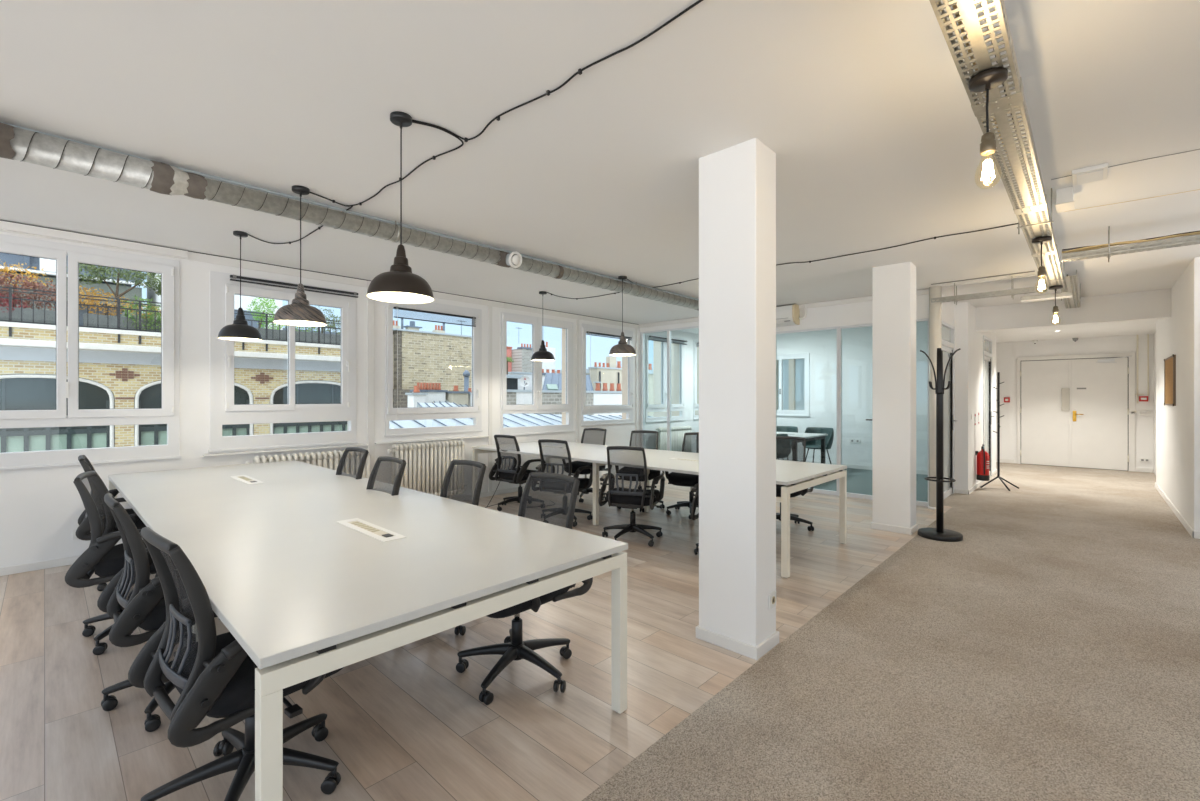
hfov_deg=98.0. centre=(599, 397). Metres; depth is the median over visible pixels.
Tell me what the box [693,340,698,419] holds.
window
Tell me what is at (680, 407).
window
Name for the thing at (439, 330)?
chimney
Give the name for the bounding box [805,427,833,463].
shell chair
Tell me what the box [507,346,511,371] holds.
house
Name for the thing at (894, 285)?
column
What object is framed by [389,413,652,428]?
roof
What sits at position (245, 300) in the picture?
house
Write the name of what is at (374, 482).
office chair
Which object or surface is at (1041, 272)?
bulb
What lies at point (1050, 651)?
floor
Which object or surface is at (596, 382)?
chimney pots
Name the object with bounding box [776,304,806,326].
air conditioner
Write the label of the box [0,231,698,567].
wall
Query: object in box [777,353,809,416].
window
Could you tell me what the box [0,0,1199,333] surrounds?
ceiling
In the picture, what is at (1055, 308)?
bulb
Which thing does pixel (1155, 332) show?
wall
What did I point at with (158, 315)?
shrub
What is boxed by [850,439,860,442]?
wall socket
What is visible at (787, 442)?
office chair
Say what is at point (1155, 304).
wall
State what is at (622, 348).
pendant lamp
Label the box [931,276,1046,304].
cable tray
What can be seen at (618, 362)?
building
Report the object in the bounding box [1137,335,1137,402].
cable conduit
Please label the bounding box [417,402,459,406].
roof
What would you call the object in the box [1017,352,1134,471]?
door
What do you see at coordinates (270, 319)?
shrub
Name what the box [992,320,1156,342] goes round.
ceiling
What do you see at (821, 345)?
wall
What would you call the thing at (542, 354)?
pendant lamp
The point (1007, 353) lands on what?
wall
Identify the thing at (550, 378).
mansard roof
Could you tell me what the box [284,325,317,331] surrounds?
shrub
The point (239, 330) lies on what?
pendant lamp
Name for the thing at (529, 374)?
shed
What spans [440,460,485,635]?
office chair
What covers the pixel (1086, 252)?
cable tray
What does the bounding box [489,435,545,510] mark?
office chair
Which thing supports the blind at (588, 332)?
attached to the window at (585, 409)
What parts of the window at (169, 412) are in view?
sash, handle, sash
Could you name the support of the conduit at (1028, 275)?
attached to the ceiling at (864, 109)
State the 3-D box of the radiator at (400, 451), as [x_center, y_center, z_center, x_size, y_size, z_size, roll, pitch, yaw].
[-2.164,0.977,6.628,0.148,0.846,1.084,0,0,43]
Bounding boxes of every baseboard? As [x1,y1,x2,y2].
[0,469,996,575]
[780,459,1152,474]
[1155,482,1199,538]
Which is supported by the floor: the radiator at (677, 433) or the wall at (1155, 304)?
the radiator at (677, 433)
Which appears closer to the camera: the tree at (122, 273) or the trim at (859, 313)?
the trim at (859, 313)
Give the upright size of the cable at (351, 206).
0.020 m
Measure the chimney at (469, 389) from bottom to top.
3.350 m
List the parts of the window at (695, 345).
sash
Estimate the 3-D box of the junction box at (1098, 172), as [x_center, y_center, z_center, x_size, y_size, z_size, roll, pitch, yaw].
[3.046,-1.385,3.244,0.160,0.029,0.240,0,0,43]
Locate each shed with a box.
[507,374,523,389]
[508,372,531,389]
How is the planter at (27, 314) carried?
on the brick building at (112, 373)
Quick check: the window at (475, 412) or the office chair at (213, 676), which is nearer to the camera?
the office chair at (213, 676)
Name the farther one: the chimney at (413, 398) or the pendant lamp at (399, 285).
the chimney at (413, 398)
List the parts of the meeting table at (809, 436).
leg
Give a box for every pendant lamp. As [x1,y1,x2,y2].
[218,231,262,340]
[272,185,326,326]
[366,111,434,303]
[531,291,554,360]
[609,276,635,355]
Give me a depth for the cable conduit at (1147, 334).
9.79 m
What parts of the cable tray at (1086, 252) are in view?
hanger rod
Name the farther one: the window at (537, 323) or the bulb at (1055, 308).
the window at (537, 323)
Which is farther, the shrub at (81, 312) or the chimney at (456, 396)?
the chimney at (456, 396)
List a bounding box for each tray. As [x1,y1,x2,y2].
[929,0,1064,287]
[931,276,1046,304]
[1058,270,1080,308]
[1062,226,1199,261]
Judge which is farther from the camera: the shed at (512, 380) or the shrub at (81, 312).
the shed at (512, 380)
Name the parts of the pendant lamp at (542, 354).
lamp shade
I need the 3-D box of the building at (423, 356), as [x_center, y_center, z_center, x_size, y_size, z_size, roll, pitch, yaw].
[-12.034,1.640,34.004,5.900,11.520,6.300,0,0,43]
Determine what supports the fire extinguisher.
attached to the wall at (962, 316)
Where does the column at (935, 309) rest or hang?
on the floor
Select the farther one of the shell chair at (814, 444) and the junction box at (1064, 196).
the shell chair at (814, 444)
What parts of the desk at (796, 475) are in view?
leg, leg, leg, leg, leg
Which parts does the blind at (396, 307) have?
pull cord, head rail, rail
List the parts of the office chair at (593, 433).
seat, frame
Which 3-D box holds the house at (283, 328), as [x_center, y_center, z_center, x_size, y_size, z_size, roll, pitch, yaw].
[-14.449,-0.900,26.977,4.400,4.600,4.850,0,0,43]
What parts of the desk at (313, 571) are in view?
leg, leg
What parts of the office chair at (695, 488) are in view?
armrest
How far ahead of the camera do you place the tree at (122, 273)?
15.36 m
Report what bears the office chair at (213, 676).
on the floor
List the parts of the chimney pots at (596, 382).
chimney pot, chimney pot, chimney pot, chimney pot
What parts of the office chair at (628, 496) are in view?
armrest, arm, arm, frame, seat, arm, arm, armrest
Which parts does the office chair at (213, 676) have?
armrest, frame, arm, arm, arm, armrest, seat, arm, arm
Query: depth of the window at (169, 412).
4.41 m
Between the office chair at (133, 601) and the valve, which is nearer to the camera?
the office chair at (133, 601)
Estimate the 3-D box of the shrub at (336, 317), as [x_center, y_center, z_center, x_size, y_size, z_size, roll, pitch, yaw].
[-10.517,-2.691,20.207,0.924,1.682,1.927,0,0,43]
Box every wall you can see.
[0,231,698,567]
[507,389,621,415]
[562,329,678,423]
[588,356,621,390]
[640,318,928,506]
[777,321,927,470]
[942,295,995,489]
[976,289,1170,331]
[996,334,1153,472]
[1154,332,1155,474]
[1156,257,1199,531]
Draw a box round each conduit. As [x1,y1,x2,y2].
[931,271,1034,284]
[941,275,1036,287]
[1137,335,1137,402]
[1147,334,1148,395]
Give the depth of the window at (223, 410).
5.45 m
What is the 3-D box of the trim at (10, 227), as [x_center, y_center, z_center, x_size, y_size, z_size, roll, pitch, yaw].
[-3.952,-1.351,4.889,0.045,0.078,13.717,0,0,43]
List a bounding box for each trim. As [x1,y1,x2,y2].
[0,221,638,328]
[203,436,490,456]
[367,287,637,491]
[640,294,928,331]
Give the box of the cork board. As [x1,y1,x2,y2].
[1164,354,1175,405]
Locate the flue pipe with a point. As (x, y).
(466, 374)
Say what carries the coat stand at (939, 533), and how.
on the floor
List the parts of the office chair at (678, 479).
arm, seat, frame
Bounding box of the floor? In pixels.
[0,462,1199,800]
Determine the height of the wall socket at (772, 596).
0.085 m
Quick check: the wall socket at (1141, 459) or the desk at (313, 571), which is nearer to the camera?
the desk at (313, 571)
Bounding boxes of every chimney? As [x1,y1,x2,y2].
[393,320,400,328]
[403,321,421,330]
[405,386,427,406]
[410,383,447,402]
[432,325,444,332]
[446,386,470,404]
[468,388,471,406]
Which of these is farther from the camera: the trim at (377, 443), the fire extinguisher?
the fire extinguisher
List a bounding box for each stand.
[918,348,962,541]
[980,372,1018,490]
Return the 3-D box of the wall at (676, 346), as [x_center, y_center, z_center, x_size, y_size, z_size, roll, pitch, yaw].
[0.633,0.550,10.023,0.140,4.700,6.720,0,0,43]
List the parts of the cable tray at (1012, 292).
hanger rod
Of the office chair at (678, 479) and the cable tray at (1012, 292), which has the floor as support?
the office chair at (678, 479)
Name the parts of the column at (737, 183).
baseboard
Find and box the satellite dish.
[520,376,529,389]
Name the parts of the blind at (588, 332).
pull cord, rail, head rail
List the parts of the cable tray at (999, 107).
hanger rod, hanger rod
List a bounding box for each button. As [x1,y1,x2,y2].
[1004,397,1009,401]
[1139,396,1147,400]
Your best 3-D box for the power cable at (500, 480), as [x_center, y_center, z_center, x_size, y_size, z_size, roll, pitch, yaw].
[-1.034,1.200,6.784,0.917,0.403,0.424,0,0,-29]
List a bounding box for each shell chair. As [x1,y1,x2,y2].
[777,426,797,432]
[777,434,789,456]
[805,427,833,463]
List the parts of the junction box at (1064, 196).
lid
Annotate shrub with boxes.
[0,261,52,288]
[0,271,55,310]
[0,293,29,312]
[54,301,124,325]
[79,285,160,318]
[120,295,160,332]
[246,297,284,329]
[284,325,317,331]
[309,306,340,334]
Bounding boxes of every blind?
[230,275,357,297]
[393,306,475,413]
[586,331,631,403]
[649,336,686,344]
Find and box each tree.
[67,263,160,315]
[507,356,514,373]
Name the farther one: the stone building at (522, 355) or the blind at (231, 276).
the stone building at (522, 355)
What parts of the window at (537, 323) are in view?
sash, sash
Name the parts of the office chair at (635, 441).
seat, frame, armrest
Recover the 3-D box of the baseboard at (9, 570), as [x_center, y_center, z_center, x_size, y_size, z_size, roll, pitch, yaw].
[0.065,1.367,5.564,4.977,0.065,20.200,0,0,43]
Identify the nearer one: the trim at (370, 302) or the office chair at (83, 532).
the office chair at (83, 532)
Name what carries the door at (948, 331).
in the wall at (962, 316)
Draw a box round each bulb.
[969,67,1007,180]
[1032,236,1051,289]
[1048,285,1062,321]
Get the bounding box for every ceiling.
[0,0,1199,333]
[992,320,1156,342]
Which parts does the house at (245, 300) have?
door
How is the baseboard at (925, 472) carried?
attached to the wall at (821, 345)
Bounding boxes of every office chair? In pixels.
[65,471,171,654]
[76,455,157,590]
[97,493,220,731]
[128,527,343,800]
[336,447,368,478]
[366,456,405,495]
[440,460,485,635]
[456,472,592,704]
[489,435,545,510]
[531,439,592,526]
[565,428,607,502]
[598,446,664,546]
[616,430,664,511]
[665,432,698,518]
[691,483,698,554]
[776,436,813,530]
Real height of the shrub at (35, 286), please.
1.504 m
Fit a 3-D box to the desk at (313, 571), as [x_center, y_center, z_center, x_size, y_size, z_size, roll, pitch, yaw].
[-2.016,1.023,3.372,4.544,0.754,1.424,0,0,43]
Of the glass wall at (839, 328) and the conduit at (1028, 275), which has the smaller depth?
the conduit at (1028, 275)
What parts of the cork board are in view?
cork panel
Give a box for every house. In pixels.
[0,253,145,398]
[147,272,282,329]
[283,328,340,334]
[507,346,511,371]
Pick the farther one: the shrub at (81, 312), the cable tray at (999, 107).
the shrub at (81, 312)
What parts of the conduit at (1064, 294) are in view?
lid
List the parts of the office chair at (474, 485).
frame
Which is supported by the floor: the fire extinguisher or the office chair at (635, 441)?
the office chair at (635, 441)
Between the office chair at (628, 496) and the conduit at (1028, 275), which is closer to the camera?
the office chair at (628, 496)
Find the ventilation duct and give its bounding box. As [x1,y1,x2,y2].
[0,122,698,310]
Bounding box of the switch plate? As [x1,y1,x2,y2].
[1140,411,1149,414]
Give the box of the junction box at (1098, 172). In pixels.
[1072,163,1107,185]
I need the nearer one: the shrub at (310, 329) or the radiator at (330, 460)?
the radiator at (330, 460)
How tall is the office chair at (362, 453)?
0.985 m
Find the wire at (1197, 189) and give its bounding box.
[1065,189,1199,211]
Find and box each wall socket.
[72,530,77,539]
[768,590,775,609]
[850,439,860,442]
[1140,458,1149,462]
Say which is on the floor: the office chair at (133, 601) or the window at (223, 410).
the office chair at (133, 601)
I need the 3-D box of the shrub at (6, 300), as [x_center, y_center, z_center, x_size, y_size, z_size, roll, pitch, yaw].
[-15.897,-2.373,13.280,0.750,1.046,2.080,0,0,43]
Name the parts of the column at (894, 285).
baseboard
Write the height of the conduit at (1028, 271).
0.012 m
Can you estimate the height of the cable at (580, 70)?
0.020 m
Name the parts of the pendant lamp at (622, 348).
lamp shade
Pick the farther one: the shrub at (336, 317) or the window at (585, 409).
the shrub at (336, 317)
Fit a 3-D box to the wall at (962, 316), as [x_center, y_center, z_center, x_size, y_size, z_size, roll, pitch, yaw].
[6.514,0.000,9.133,0.433,2.800,6.165,0,0,43]
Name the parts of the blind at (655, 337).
head rail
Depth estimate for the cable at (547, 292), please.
7.17 m
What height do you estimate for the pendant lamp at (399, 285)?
0.902 m
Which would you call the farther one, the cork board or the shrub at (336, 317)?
the shrub at (336, 317)
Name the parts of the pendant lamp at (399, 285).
lamp shade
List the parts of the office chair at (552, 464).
armrest, frame, seat, armrest, arm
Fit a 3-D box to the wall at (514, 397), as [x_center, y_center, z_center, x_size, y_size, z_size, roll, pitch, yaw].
[-1.044,1.540,22.517,0.470,3.720,9.000,0,0,43]
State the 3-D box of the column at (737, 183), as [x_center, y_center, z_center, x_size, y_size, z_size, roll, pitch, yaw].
[0.791,0.000,3.012,0.386,2.800,0.276,0,0,43]
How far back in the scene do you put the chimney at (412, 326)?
32.17 m
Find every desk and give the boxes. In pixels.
[108,460,627,800]
[472,441,846,577]
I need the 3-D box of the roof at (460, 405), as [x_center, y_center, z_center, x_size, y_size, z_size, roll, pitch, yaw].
[-5.017,0.319,17.469,1.655,0.785,1.426,0,0,43]
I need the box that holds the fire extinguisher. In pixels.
[975,444,989,480]
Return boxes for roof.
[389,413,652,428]
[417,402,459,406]
[434,400,469,406]
[542,372,593,390]
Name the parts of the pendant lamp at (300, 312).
lamp shade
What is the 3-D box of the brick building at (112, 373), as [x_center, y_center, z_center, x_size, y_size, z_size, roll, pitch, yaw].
[-16.701,1.750,15.340,6.450,7.300,18.500,0,0,43]
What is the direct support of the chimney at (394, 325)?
on the building at (423, 356)
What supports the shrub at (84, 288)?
on the brick building at (112, 373)
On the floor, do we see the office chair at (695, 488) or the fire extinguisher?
the office chair at (695, 488)
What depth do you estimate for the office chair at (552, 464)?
5.76 m
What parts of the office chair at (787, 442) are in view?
seat, frame, arm, armrest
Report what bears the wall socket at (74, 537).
attached to the wall at (40, 508)
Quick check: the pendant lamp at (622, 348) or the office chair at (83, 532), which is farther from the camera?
the pendant lamp at (622, 348)
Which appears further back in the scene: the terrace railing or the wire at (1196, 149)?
the terrace railing
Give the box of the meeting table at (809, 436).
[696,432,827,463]
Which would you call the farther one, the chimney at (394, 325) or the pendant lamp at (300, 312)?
the chimney at (394, 325)
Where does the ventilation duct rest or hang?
hanging from the ceiling at (864, 109)
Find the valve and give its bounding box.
[506,251,521,267]
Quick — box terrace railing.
[0,286,340,353]
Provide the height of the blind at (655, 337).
0.084 m
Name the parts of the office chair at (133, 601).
armrest, frame, arm, arm, armrest, seat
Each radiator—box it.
[246,448,369,478]
[388,440,466,498]
[655,426,691,451]
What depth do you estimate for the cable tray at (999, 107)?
2.14 m
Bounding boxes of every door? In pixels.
[942,321,956,498]
[983,335,994,475]
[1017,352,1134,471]
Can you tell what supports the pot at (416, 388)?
on the chimney at (413, 398)
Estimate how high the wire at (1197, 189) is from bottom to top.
0.004 m
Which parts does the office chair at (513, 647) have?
arm, arm, seat, arm, arm, frame, armrest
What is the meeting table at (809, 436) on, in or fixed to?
on the floor
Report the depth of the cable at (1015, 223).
4.86 m
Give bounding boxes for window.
[0,234,180,469]
[208,271,357,451]
[384,302,482,436]
[500,312,574,435]
[546,384,557,389]
[581,324,633,425]
[645,333,684,422]
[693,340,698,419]
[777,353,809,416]
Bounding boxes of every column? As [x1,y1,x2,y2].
[696,138,778,659]
[871,262,917,534]
[928,286,941,509]
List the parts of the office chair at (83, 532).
frame, armrest, armrest, seat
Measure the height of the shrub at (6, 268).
2.069 m
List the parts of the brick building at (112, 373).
pane, arch trim, cornice, arch trim, pane, arch trim, pane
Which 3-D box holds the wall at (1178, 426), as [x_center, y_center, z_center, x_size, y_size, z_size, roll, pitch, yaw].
[7.367,0.000,6.662,0.100,2.800,4.100,0,0,43]
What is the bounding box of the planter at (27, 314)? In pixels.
[0,306,340,344]
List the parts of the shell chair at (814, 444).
seat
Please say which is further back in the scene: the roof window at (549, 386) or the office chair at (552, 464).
the roof window at (549, 386)
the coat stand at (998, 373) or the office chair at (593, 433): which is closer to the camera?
the office chair at (593, 433)
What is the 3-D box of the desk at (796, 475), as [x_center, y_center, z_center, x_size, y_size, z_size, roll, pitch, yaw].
[0.329,1.023,6.011,4.350,0.754,1.355,0,0,43]
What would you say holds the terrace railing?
on the brick building at (112, 373)
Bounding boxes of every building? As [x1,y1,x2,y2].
[0,321,346,452]
[393,328,471,407]
[512,342,554,372]
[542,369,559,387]
[555,361,652,415]
[653,341,804,416]
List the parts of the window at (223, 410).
handle, sash, sash, handle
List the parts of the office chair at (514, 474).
armrest, frame, arm, seat, armrest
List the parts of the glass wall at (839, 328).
post, post, rail, post, post, rail, rail, post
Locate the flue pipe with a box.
[463,370,469,390]
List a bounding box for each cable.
[248,206,352,243]
[310,121,463,206]
[412,0,702,141]
[485,480,550,507]
[547,292,619,299]
[627,223,1017,287]
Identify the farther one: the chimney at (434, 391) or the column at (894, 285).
the chimney at (434, 391)
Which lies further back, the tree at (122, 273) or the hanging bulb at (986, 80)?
the tree at (122, 273)
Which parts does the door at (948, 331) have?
transom pane, pane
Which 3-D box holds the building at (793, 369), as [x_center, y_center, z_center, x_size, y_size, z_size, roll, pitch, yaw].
[5.697,1.400,15.708,10.000,12.000,0.300,0,0,43]
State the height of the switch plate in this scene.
0.080 m
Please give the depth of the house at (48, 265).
18.60 m
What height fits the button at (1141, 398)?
0.100 m
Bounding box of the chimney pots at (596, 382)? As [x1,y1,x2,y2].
[593,381,620,390]
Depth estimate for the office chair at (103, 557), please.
2.88 m
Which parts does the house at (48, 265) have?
dormer post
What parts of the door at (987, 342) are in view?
transom pane, pane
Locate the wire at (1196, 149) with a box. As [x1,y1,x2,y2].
[1051,149,1199,179]
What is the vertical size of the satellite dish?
0.641 m
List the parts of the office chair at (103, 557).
frame, arm, arm, armrest, armrest, seat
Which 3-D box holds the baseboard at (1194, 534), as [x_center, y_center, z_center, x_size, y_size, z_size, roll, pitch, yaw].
[7.350,1.363,6.669,0.094,0.075,4.114,0,0,43]
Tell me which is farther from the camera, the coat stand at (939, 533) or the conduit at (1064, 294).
the conduit at (1064, 294)
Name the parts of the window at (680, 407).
sash, sash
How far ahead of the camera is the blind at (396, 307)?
6.67 m
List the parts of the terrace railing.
railing post, railing post, railing post, railing post, railing post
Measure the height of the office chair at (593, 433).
0.970 m
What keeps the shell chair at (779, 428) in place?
on the floor
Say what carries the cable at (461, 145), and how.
attached to the ceiling at (864, 109)
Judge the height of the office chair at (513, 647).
0.985 m
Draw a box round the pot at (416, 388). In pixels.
[413,386,419,392]
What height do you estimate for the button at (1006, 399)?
0.110 m
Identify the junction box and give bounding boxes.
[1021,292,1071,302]
[1055,186,1074,212]
[1072,163,1107,185]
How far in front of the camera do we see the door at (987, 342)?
9.15 m
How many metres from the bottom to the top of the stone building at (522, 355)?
12.900 m

